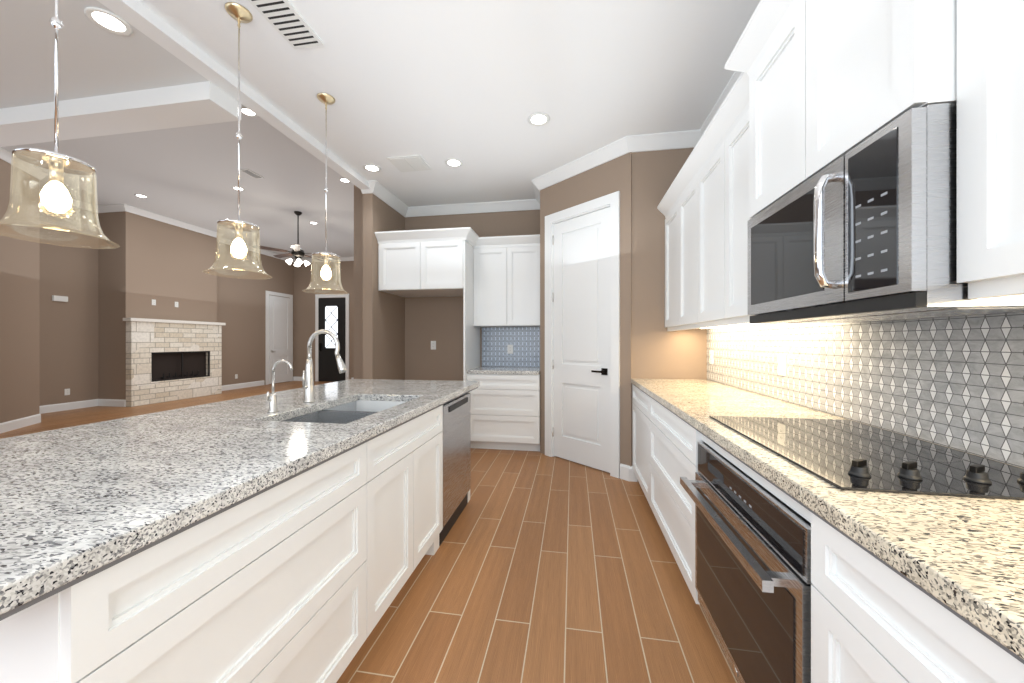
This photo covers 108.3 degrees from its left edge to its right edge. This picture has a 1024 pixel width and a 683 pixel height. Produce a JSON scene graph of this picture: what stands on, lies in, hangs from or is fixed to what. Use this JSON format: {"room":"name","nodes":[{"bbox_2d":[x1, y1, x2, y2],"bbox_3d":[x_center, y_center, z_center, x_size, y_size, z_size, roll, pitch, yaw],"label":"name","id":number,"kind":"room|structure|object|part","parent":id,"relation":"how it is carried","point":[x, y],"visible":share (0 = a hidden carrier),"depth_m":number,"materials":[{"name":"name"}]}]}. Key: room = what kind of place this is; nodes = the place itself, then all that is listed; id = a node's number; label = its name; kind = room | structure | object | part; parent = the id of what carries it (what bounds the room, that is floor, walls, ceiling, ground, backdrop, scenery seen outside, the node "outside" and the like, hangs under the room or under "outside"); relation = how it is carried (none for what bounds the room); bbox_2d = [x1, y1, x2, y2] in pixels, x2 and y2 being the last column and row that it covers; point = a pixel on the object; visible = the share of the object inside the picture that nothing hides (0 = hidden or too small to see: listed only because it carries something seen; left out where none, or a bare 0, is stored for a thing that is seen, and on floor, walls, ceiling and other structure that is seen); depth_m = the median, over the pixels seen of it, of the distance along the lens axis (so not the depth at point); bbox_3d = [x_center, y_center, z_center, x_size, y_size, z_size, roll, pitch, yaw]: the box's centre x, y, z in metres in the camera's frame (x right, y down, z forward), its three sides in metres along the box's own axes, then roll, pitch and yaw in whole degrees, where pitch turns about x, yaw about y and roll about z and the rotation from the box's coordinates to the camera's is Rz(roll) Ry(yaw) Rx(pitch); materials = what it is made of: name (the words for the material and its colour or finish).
{"room":"kitchen","nodes":[
{"label":"kitchen","id":0,"kind":"room"},
{"bbox_2d":[0,159,38,422],"bbox_3d":[-6.766,-0.675,4.442,0.140,3.850,2.755,0,0,-26],"label":"wall","id":1,"kind":"structure","parent":0,"point":[19,328],"depth_m":5.33,"materials":[{"name":"beige paint"}]},
{"bbox_2d":[0,414,40,432],"bbox_3d":[-6.696,1.183,4.475,0.016,0.135,2.755,0,0,-26],"label":"baseboard","id":2,"kind":"structure","parent":1,"relation":"attached to","point":[19,423],"depth_m":5.33,"materials":[{"name":"white wood"}]},
{"bbox_2d":[0,147,47,179],"bbox_3d":[-6.661,-2.547,4.492,0.092,0.105,2.755,0,0,-26],"label":"crown molding","id":3,"kind":"structure","parent":1,"relation":"attached to","point":[5,155],"depth_m":5.26,"materials":[{"name":"white"}]},
{"bbox_2d":[39,198,97,405],"bbox_3d":[-8.734,-0.675,3.254,0.150,3.850,8.000,0,0,9],"label":"wall","id":4,"kind":"structure","parent":0,"point":[68,344],"depth_m":6.76,"materials":[{"name":"beige paint"}]},
{"bbox_2d":[65,389,69,394],"bbox_3d":[-8.111,0.920,6.750,0.008,0.116,0.072,0,0,9],"label":"outlet","id":5,"kind":"object","parent":4,"relation":"attached to","point":[67,391],"visible":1,"depth_m":6.75,"materials":[{"name":"white plastic"}]},
{"bbox_2d":[39,190,99,212],"bbox_3d":[-8.070,-2.547,6.743,0.092,0.105,0.900,0,0,9],"label":"crown molding","id":6,"kind":"structure","parent":4,"relation":"attached to","point":[74,203],"depth_m":6.90,"materials":[{"name":"white"}]},
{"bbox_2d":[39,399,125,413],"bbox_3d":[-8.369,1.183,3.194,0.650,0.135,8.000,0,0,9],"label":"baseboard","id":7,"kind":"structure","parent":4,"relation":"attached to","point":[79,404],"depth_m":6.93,"materials":[{"name":"white wood"}]},
{"bbox_2d":[0,81,240,146],"bbox_3d":[-6.243,-2.155,3.272,8.620,1.090,0.240,0,0,9],"label":"ceiling beam","id":8,"kind":"structure","parent":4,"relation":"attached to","point":[194,104],"depth_m":2.66,"materials":[{"name":"white"}]},
{"bbox_2d":[0,0,208,108],"bbox_3d":[-6.610,-1.790,1.032,8.620,0.120,4.300,0,0,9],"label":"ceiling","id":9,"kind":"structure","parent":0,"point":[94,59],"depth_m":2.26,"materials":[{"name":"white paint"}]},
{"bbox_2d":[84,6,132,35],"bbox_3d":[-2.176,-1.725,1.998,0.180,0.010,0.180,0,0,9],"label":"recessed light","id":10,"kind":"object","parent":9,"relation":"in","point":[106,20],"visible":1,"depth_m":1.99,"materials":[{"name":"white plastic"}]},
{"bbox_2d":[98,211,216,399],"bbox_3d":[-7.633,-0.675,8.059,0.770,3.850,1.840,0,0,9],"label":"wall","id":11,"kind":"structure","parent":0,"point":[148,260],"depth_m":7.37,"materials":[{"name":"beige paint"}]},
{"bbox_2d":[96,204,122,212],"bbox_3d":[-7.680,-2.547,7.088,0.510,0.105,0.092,0,0,9],"label":"crown molding","id":12,"kind":"structure","parent":11,"relation":"attached to","point":[102,208],"depth_m":7.09,"materials":[{"name":"white"}]},
{"bbox_2d":[119,204,222,238],"bbox_3d":[-7.217,-2.547,7.991,0.112,0.105,2.024,0,0,9],"label":"crown molding","id":13,"kind":"structure","parent":11,"relation":"attached to","point":[127,208],"depth_m":7.73,"materials":[{"name":"white"}]},
{"bbox_2d":[218,239,294,262],"bbox_3d":[-7.129,-2.547,10.301,0.100,0.105,2.748,0,0,9],"label":"crown molding","id":14,"kind":"structure","parent":11,"relation":"attached to","point":[264,252],"depth_m":10.61,"materials":[{"name":"white"}]},
{"bbox_2d":[2,104,353,258],"bbox_3d":[-5.485,-2.660,7.657,8.700,0.120,8.660,0,0,9],"label":"ceiling","id":15,"kind":"structure","parent":0,"point":[188,174],"depth_m":6.01,"materials":[{"name":"white paint"}]},
{"bbox_2d":[134,194,147,197],"bbox_3d":[-6.619,-2.595,6.607,0.180,0.010,0.180,0,0,9],"label":"recessed light","id":16,"kind":"object","parent":15,"relation":"in","point":[140,196],"visible":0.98,"depth_m":6.61,"materials":[{"name":"white"}]},
{"bbox_2d":[232,186,244,190],"bbox_3d":[-4.646,-2.595,6.283,0.180,0.010,0.180,0,0,9],"label":"recessed light","id":17,"kind":"object","parent":15,"relation":"in","point":[236,188],"visible":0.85,"depth_m":6.28,"materials":[{"name":"white"}]},
{"bbox_2d":[241,107,257,116],"bbox_3d":[-2.983,-2.595,4.187,0.180,0.010,0.180,0,0,9],"label":"recessed light","id":18,"kind":"object","parent":15,"relation":"in","point":[246,111],"visible":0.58,"depth_m":4.19,"materials":[{"name":"white"}]},
{"bbox_2d":[240,169,263,178],"bbox_3d":[-4.028,-2.593,5.726,0.150,0.013,0.300,0,0,9],"label":"ceiling vent","id":19,"kind":"object","parent":15,"relation":"in","point":[251,173],"visible":0.98,"depth_m":5.70,"materials":[{"name":"white metal"}]},
{"bbox_2d":[254,211,337,266],"bbox_3d":[-4.293,-2.062,7.511,1.446,1.074,1.383,0,0,9],"label":"ceiling fan","id":20,"kind":"object","parent":15,"relation":"hanging from","point":[297,253],"visible":0.98,"depth_m":7.38,"materials":[{"name":"brown metal"}]},
{"bbox_2d":[339,178,349,182],"bbox_3d":[-2.692,-2.595,5.963,0.180,0.010,0.180,0,0,9],"label":"recessed light","id":21,"kind":"object","parent":15,"relation":"in","point":[344,180],"visible":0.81,"depth_m":5.97,"materials":[{"name":"white"}]},
{"bbox_2d":[97,0,369,188],"bbox_3d":[-2.151,-1.825,1.224,0.120,0.190,6.120,0,0,9],"label":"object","id":22,"kind":"structure","parent":0,"point":[145,20],"depth_m":2.42,"materials":[{"name":"white wood"}]},
{"bbox_2d":[217,243,293,385],"bbox_3d":[-7.229,-0.675,10.374,0.120,3.850,2.860,0,0,9],"label":"wall","id":23,"kind":"structure","parent":0,"point":[241,308],"depth_m":10.06,"materials":[{"name":"beige paint"}]},
{"bbox_2d":[222,380,263,390],"bbox_3d":[-7.115,1.183,9.768,0.300,0.135,1.700,0,0,9],"label":"baseboard","id":24,"kind":"structure","parent":23,"relation":"attached to","point":[240,385],"depth_m":9.92,"materials":[{"name":"white wood"}]},
{"bbox_2d":[266,291,292,384],"bbox_3d":[-7.021,-0.110,11.187,0.022,2.720,1.030,0,0,9],"label":"door frame","id":25,"kind":"structure","parent":23,"relation":"attached to","point":[268,293],"depth_m":10.76,"materials":[{"name":"white wood"}]},
{"bbox_2d":[269,295,290,383],"bbox_3d":[-6.994,-0.056,11.182,0.075,2.588,0.810,0,0,9],"label":"door","id":26,"kind":"structure","parent":23,"relation":"in","point":[279,328],"depth_m":11.18,"materials":[{"name":"white wood"}]},
{"bbox_2d":[294,261,353,381],"bbox_3d":[-4.101,-0.675,11.372,5.970,3.850,0.120,0,0,9],"label":"wall","id":27,"kind":"structure","parent":0,"point":[304,316],"depth_m":11.68,"materials":[{"name":"beige paint"}]},
{"bbox_2d":[293,377,301,380],"bbox_3d":[-6.606,1.183,11.701,0.680,0.135,0.040,0,0,9],"label":"baseboard","id":28,"kind":"structure","parent":27,"relation":"attached to","point":[297,378],"depth_m":11.73,"materials":[{"name":"white wood"}]},
{"bbox_2d":[295,257,353,262],"bbox_3d":[-4.173,-2.547,11.277,5.620,0.105,0.092,0,0,9],"label":"crown molding","id":29,"kind":"structure","parent":27,"relation":"attached to","point":[309,260],"depth_m":11.51,"materials":[{"name":"white wood"}]},
{"bbox_2d":[318,298,345,380],"bbox_3d":[-5.618,-0.056,11.514,0.910,2.588,0.085,0,0,9],"label":"door","id":30,"kind":"structure","parent":27,"relation":"in","point":[328,370],"depth_m":11.52,"materials":[{"name":"black wood"}]},
{"bbox_2d":[325,306,337,347],"bbox_3d":[-5.617,-0.450,11.519,0.430,1.300,0.002,0,0,9],"label":"door glass","id":31,"kind":"object","parent":30,"relation":"attached to","point":[331,319],"depth_m":11.52,"materials":[{"name":"white glass"}]},
{"bbox_2d":[315,294,348,380],"bbox_3d":[-5.613,-0.115,11.545,1.150,2.730,0.022,0,0,9],"label":"door frame","id":32,"kind":"structure","parent":27,"relation":"attached to","point":[317,296],"depth_m":11.54,"materials":[{"name":"white wood"}]},
{"bbox_2d":[0,381,737,682],"bbox_3d":[-3.977,1.310,5.110,12.500,0.120,13.200,0,0,9],"label":"floor","id":33,"kind":"structure","parent":0,"point":[537,567],"depth_m":1.84,"materials":[{"name":"brown wood"}]},
{"bbox_2d":[123,318,225,406],"bbox_3d":[-7.156,0.400,7.981,0.190,1.700,1.940,0,0,9],"label":"fireplace","id":34,"kind":"object","parent":33,"relation":"on","point":[169,360],"visible":1,"depth_m":7.79,"materials":[{"name":"brick"}]},
{"bbox_2d":[0,389,473,682],"bbox_3d":[-0.864,0.810,1.814,0.752,0.880,2.380,0,0,9],"label":"kitchen island","id":35,"kind":"object","parent":33,"relation":"on","point":[296,535],"depth_m":1.00,"materials":[{"name":"white wood"}]},
{"bbox_2d":[0,379,479,624],"bbox_3d":[-1.060,0.356,1.820,1.160,0.052,2.750,0,0,9],"label":"island countertop","id":36,"kind":"structure","parent":35,"relation":"on","point":[71,498],"depth_m":0.96,"materials":[{"name":"grey stone"}]},
{"bbox_2d":[264,360,295,412],"bbox_3d":[-1.080,0.207,1.716,0.127,0.245,0.066,0,0,9],"label":"faucet","id":37,"kind":"object","parent":36,"relation":"on","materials":[{"name":"silver metal"}]},
{"bbox_2d":[300,329,347,400],"bbox_3d":[-1.011,0.132,1.984,0.254,0.396,0.090,0,0,9],"label":"faucet","id":38,"kind":"object","parent":36,"relation":"on","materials":[{"name":"silver metal"}]},
{"bbox_2d":[691,438,1023,682],"bbox_3d":[0.957,0.840,1.181,0.473,0.820,0.750,0,0,9],"label":"base cabinet","id":39,"kind":"object","parent":33,"relation":"on","point":[807,545],"depth_m":0.86,"materials":[{"name":"white"}]},
{"bbox_2d":[631,378,1023,665],"bbox_3d":[0.998,0.360,0.924,0.641,0.061,4.746,0,0,9],"label":"countertop","id":40,"kind":"structure","parent":39,"relation":"on","point":[966,554],"depth_m":0.67,"materials":[{"name":"beige stone"}]},
{"bbox_2d":[707,406,1023,501],"bbox_3d":[1.061,0.308,1.174,0.539,0.043,0.804,0,0,9],"label":"cooktop","id":41,"kind":"object","parent":40,"relation":"in","point":[848,454],"depth_m":1.04,"materials":[{"name":"black glass"}]},
{"bbox_2d":[363,193,404,379],"bbox_3d":[-1.589,-0.275,4.653,0.120,3.050,0.830,0,0,9],"label":"wall","id":42,"kind":"structure","parent":0,"point":[383,335],"depth_m":4.37,"materials":[{"name":"beige paint"}]},
{"bbox_2d":[375,231,446,297],"bbox_3d":[-1.228,-0.932,4.644,0.588,0.666,0.723,0,0,9],"label":"upper cabinet","id":43,"kind":"object","parent":42,"relation":"attached to","point":[402,255],"depth_m":4.30,"materials":[{"name":"white wood"}]},
{"bbox_2d":[361,71,741,216],"bbox_3d":[-0.396,-1.748,1.357,3.540,0.105,6.950,0,0,9],"label":"crown molding","id":44,"kind":"structure","parent":42,"relation":"attached to","point":[644,143],"depth_m":3.75,"materials":[{"name":"white"}]},
{"bbox_2d":[354,185,539,380],"bbox_3d":[-0.831,-0.675,5.010,2.780,3.850,0.120,0,0,9],"label":"wall","id":45,"kind":"structure","parent":0,"point":[438,320],"depth_m":4.98,"materials":[{"name":"beige paint"}]},
{"bbox_2d":[431,341,435,349],"bbox_3d":[-1.059,0.050,4.982,0.072,0.116,0.008,0,0,9],"label":"outlet","id":46,"kind":"object","parent":45,"relation":"attached to","point":[433,345],"visible":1,"depth_m":4.98,"materials":[{"name":"white plastic"}]},
{"bbox_2d":[427,227,470,298],"bbox_3d":[-0.776,-0.932,4.570,0.568,0.666,0.723,0,0,9],"label":"upper cabinet","id":47,"kind":"object","parent":45,"relation":"attached to","point":[448,249],"depth_m":4.21,"materials":[{"name":"white wood"}]},
{"bbox_2d":[471,235,510,326],"bbox_3d":[-0.210,-0.727,4.665,0.478,1.076,0.353,0,0,9],"label":"upper cabinet","id":48,"kind":"object","parent":45,"relation":"attached to","point":[494,281],"depth_m":4.50,"materials":[{"name":"white wood"}]},
{"bbox_2d":[482,327,539,366],"bbox_3d":[0.007,0.072,4.808,0.819,0.514,0.008,0,0,9],"label":"backsplash","id":49,"kind":"structure","parent":45,"relation":"attached to","point":[523,341],"depth_m":4.81,"materials":[{"name":"tile"}]},
{"bbox_2d":[507,345,512,353],"bbox_3d":[-0.024,0.100,4.804,0.072,0.116,0.008,0,0,9],"label":"outlet","id":50,"kind":"object","parent":49,"relation":"attached to","point":[509,349],"visible":1,"depth_m":4.80,"materials":[{"name":"white plastic"}]},
{"bbox_2d":[511,235,539,326],"bbox_3d":[0.143,-0.722,4.607,0.478,1.065,0.353,0,0,9],"label":"upper cabinet","id":51,"kind":"object","parent":45,"relation":"attached to","point":[525,249],"depth_m":4.44,"materials":[{"name":"white wood"}]},
{"bbox_2d":[139,0,759,206],"bbox_3d":[-0.209,-1.860,1.387,3.660,0.120,7.070,0,0,9],"label":"ceiling","id":52,"kind":"structure","parent":0,"point":[472,85],"depth_m":2.49,"materials":[{"name":"white paint"}]},
{"bbox_2d":[0,0,119,248],"bbox_3d":[-1.610,-1.082,1.307,0.310,1.434,0.310,0,0,9],"label":"pendant light","id":53,"kind":"object","parent":52,"relation":"hanging from","point":[55,195],"visible":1,"depth_m":1.30,"materials":[{"name":"clear glass"}]},
{"bbox_3d":[-1.610,-0.500,1.307,0.310,0.271,0.310,0,0,9],"label":"lamp shade","id":54,"kind":"part","parent":53,"relation":"part of","materials":[{"name":"clear glass"}]},
{"bbox_2d":[202,2,272,278],"bbox_3d":[-1.493,-1.082,2.023,0.310,1.434,0.310,0,0,9],"label":"pendant light","id":55,"kind":"object","parent":52,"relation":"hanging from","point":[238,13],"visible":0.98,"depth_m":2.01,"materials":[{"name":"clear glass"}]},
{"bbox_3d":[-1.493,-0.500,2.023,0.310,0.271,0.310,0,0,9],"label":"lamp shade","id":56,"kind":"part","parent":55,"relation":"part of","materials":[{"name":"clear glass"}]},
{"bbox_2d":[248,0,323,48],"bbox_3d":[-1.262,-1.793,2.071,0.200,0.013,0.360,0,0,9],"label":"ceiling vent","id":57,"kind":"object","parent":52,"relation":"in","point":[288,23],"visible":1,"depth_m":2.07,"materials":[{"name":"white metal"}]},
{"bbox_2d":[302,93,348,294],"bbox_3d":[-1.376,-1.082,2.738,0.310,1.434,0.310,0,0,9],"label":"pendant light","id":58,"kind":"object","parent":52,"relation":"hanging from","point":[326,99],"visible":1,"depth_m":2.73,"materials":[{"name":"clear glass"}]},
{"bbox_3d":[-1.376,-0.500,2.738,0.310,0.271,0.310,0,0,9],"label":"lamp shade","id":59,"kind":"part","parent":58,"relation":"part of","materials":[{"name":"clear glass"}]},
{"bbox_2d":[363,164,380,171],"bbox_3d":[-1.449,-1.795,3.835,0.180,0.010,0.180,0,0,9],"label":"recessed light","id":60,"kind":"object","parent":52,"relation":"in","point":[371,168],"visible":1,"depth_m":3.83,"materials":[{"name":"white"}]},
{"bbox_2d":[387,155,431,171],"bbox_3d":[-1.030,-1.792,3.736,0.340,0.016,0.300,0,0,9],"label":"ceiling vent","id":61,"kind":"object","parent":52,"relation":"in","point":[409,163],"visible":0.95,"depth_m":3.71,"materials":[{"name":"white metal"}]},
{"bbox_2d":[445,158,462,166],"bbox_3d":[-0.586,-1.795,3.724,0.180,0.010,0.180,0,0,9],"label":"recessed light","id":62,"kind":"object","parent":52,"relation":"in","point":[451,162],"visible":1,"depth_m":3.71,"materials":[{"name":"white"}]},
{"bbox_2d":[528,112,549,125],"bbox_3d":[0.217,-1.795,2.994,0.180,0.010,0.180,0,0,9],"label":"recessed light","id":63,"kind":"object","parent":52,"relation":"in","point":[538,119],"visible":1,"depth_m":2.99,"materials":[{"name":"white plastic"}]},
{"bbox_2d":[467,367,539,374],"bbox_3d":[-0.056,0.350,4.497,0.835,0.040,0.636,0,0,9],"label":"countertop","id":64,"kind":"structure","parent":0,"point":[474,370],"depth_m":4.22,"materials":[{"name":"grey stone"}]},
{"bbox_2d":[540,152,631,465],"bbox_3d":[0.735,-0.275,3.771,0.120,3.050,1.129,0,0,-42],"label":"wall","id":65,"kind":"structure","parent":0,"point":[610,177],"depth_m":3.39,"materials":[{"name":"beige paint"}]},
{"bbox_2d":[552,207,609,472],"bbox_3d":[0.676,-0.016,3.742,0.702,2.508,0.734,0,0,-42],"label":"pantry door","id":66,"kind":"structure","parent":65,"relation":"in","point":[581,332],"depth_m":3.73,"materials":[{"name":"white wood"}]},
{"bbox_3d":[0.670,-0.060,3.749,0.544,2.180,0.463,0,0,9],"label":"pantry door hardware","id":67,"kind":"part","parent":66,"relation":"part of","materials":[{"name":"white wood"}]},
{"bbox_2d":[545,191,619,477],"bbox_3d":[0.721,-0.064,3.772,0.140,2.627,0.928,0,0,-42],"label":"door frame","id":68,"kind":"structure","parent":65,"relation":"attached to","point":[612,201],"depth_m":3.44,"materials":[{"name":"white wood"}]},
{"bbox_2d":[620,464,636,481],"bbox_3d":[1.052,1.183,3.342,0.144,0.135,0.068,0,0,9],"label":"baseboard","id":69,"kind":"structure","parent":65,"relation":"attached to","point":[627,473],"depth_m":3.32,"materials":[{"name":"white wood"}]},
{"bbox_2d":[632,148,706,480],"bbox_3d":[1.386,-0.275,3.330,0.660,3.050,0.120,0,0,9],"label":"wall","id":70,"kind":"structure","parent":0,"point":[659,351],"depth_m":3.29,"materials":[{"name":"beige paint"}]},
{"bbox_2d":[714,381,1022,468],"bbox_3d":[1.315,-0.275,0.479,0.120,3.050,5.770,0,0,9],"label":"wall","id":71,"kind":"structure","parent":0,"point":[894,432],"depth_m":1.30,"materials":[{"name":"beige tile"}]},
{"bbox_2d":[661,192,672,327],"bbox_3d":[1.484,-0.657,2.999,0.351,1.075,0.493,0,0,9],"label":"upper cabinet","id":72,"kind":"object","parent":71,"relation":"attached to","point":[667,208],"depth_m":3.17,"materials":[{"name":"white wood"}]},
{"bbox_2d":[673,164,728,327],"bbox_3d":[1.419,-0.657,2.601,0.351,1.075,0.553,0,0,9],"label":"upper cabinet","id":73,"kind":"object","parent":71,"relation":"attached to","point":[683,194],"depth_m":2.74,"materials":[{"name":"white wood"}]},
{"bbox_2d":[693,128,716,323],"bbox_3d":[1.349,-0.657,2.172,0.351,1.075,0.557,0,0,9],"label":"upper cabinet","id":74,"kind":"object","parent":71,"relation":"attached to","point":[705,162],"depth_m":2.29,"materials":[{"name":"white wood"}]},
{"bbox_2d":[717,88,740,323],"bbox_3d":[1.283,-0.657,1.770,0.351,1.075,0.497,0,0,9],"label":"upper cabinet","id":75,"kind":"object","parent":71,"relation":"attached to","point":[729,126],"depth_m":1.96,"materials":[{"name":"white wood"}]},
{"bbox_2d":[741,0,804,191],"bbox_3d":[1.165,-0.875,1.294,0.430,0.720,0.474,0,0,9],"label":"upper cabinet","id":76,"kind":"object","parent":71,"relation":"attached to","point":[773,56],"depth_m":1.38,"materials":[{"name":"white wood"}]},
{"bbox_2d":[729,120,898,326],"bbox_3d":[1.133,-0.326,1.252,0.480,0.502,0.563,0,0,9],"label":"microwave","id":77,"kind":"object","parent":71,"relation":"attached to","point":[785,227],"depth_m":1.25,"materials":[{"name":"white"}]},
{"bbox_2d":[707,313,1023,468],"bbox_3d":[1.314,0.100,0.874,0.008,0.459,4.749,0,0,9],"label":"backsplash","id":78,"kind":"structure","parent":71,"relation":"attached to","point":[956,383],"depth_m":1.30,"materials":[{"name":"grey tile"}]},
{"bbox_2d":[710,350,712,363],"bbox_3d":[1.670,0.130,3.101,0.008,0.116,0.072,0,0,9],"label":"outlet","id":79,"kind":"object","parent":78,"relation":"attached to","point":[711,356],"visible":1,"depth_m":3.09,"materials":[{"name":"white plastic"}]},
{"bbox_2d":[778,354,785,375],"bbox_3d":[1.499,0.130,2.055,0.008,0.116,0.072,0,0,9],"label":"outlet","id":80,"kind":"object","parent":78,"relation":"attached to","point":[781,364],"visible":1,"depth_m":2.05,"materials":[{"name":"white plastic"}]},
{"bbox_2d":[805,0,952,151],"bbox_3d":[1.105,-0.875,0.929,0.430,0.720,0.325,0,0,9],"label":"upper cabinet","id":81,"kind":"object","parent":71,"relation":"attached to","point":[867,62],"depth_m":0.93,"materials":[{"name":"white wood"}]},
{"bbox_2d":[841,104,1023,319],"bbox_3d":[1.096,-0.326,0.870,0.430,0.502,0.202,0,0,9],"label":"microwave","id":82,"kind":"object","parent":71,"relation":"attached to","point":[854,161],"depth_m":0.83,"materials":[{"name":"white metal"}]},
{"bbox_2d":[953,0,1023,291],"bbox_3d":[1.079,-0.657,0.525,0.351,1.075,0.474,0,0,9],"label":"upper cabinet","id":83,"kind":"object","parent":71,"relation":"attached to","point":[988,35],"depth_m":0.73,"materials":[{"name":"white wood"}]}
]}

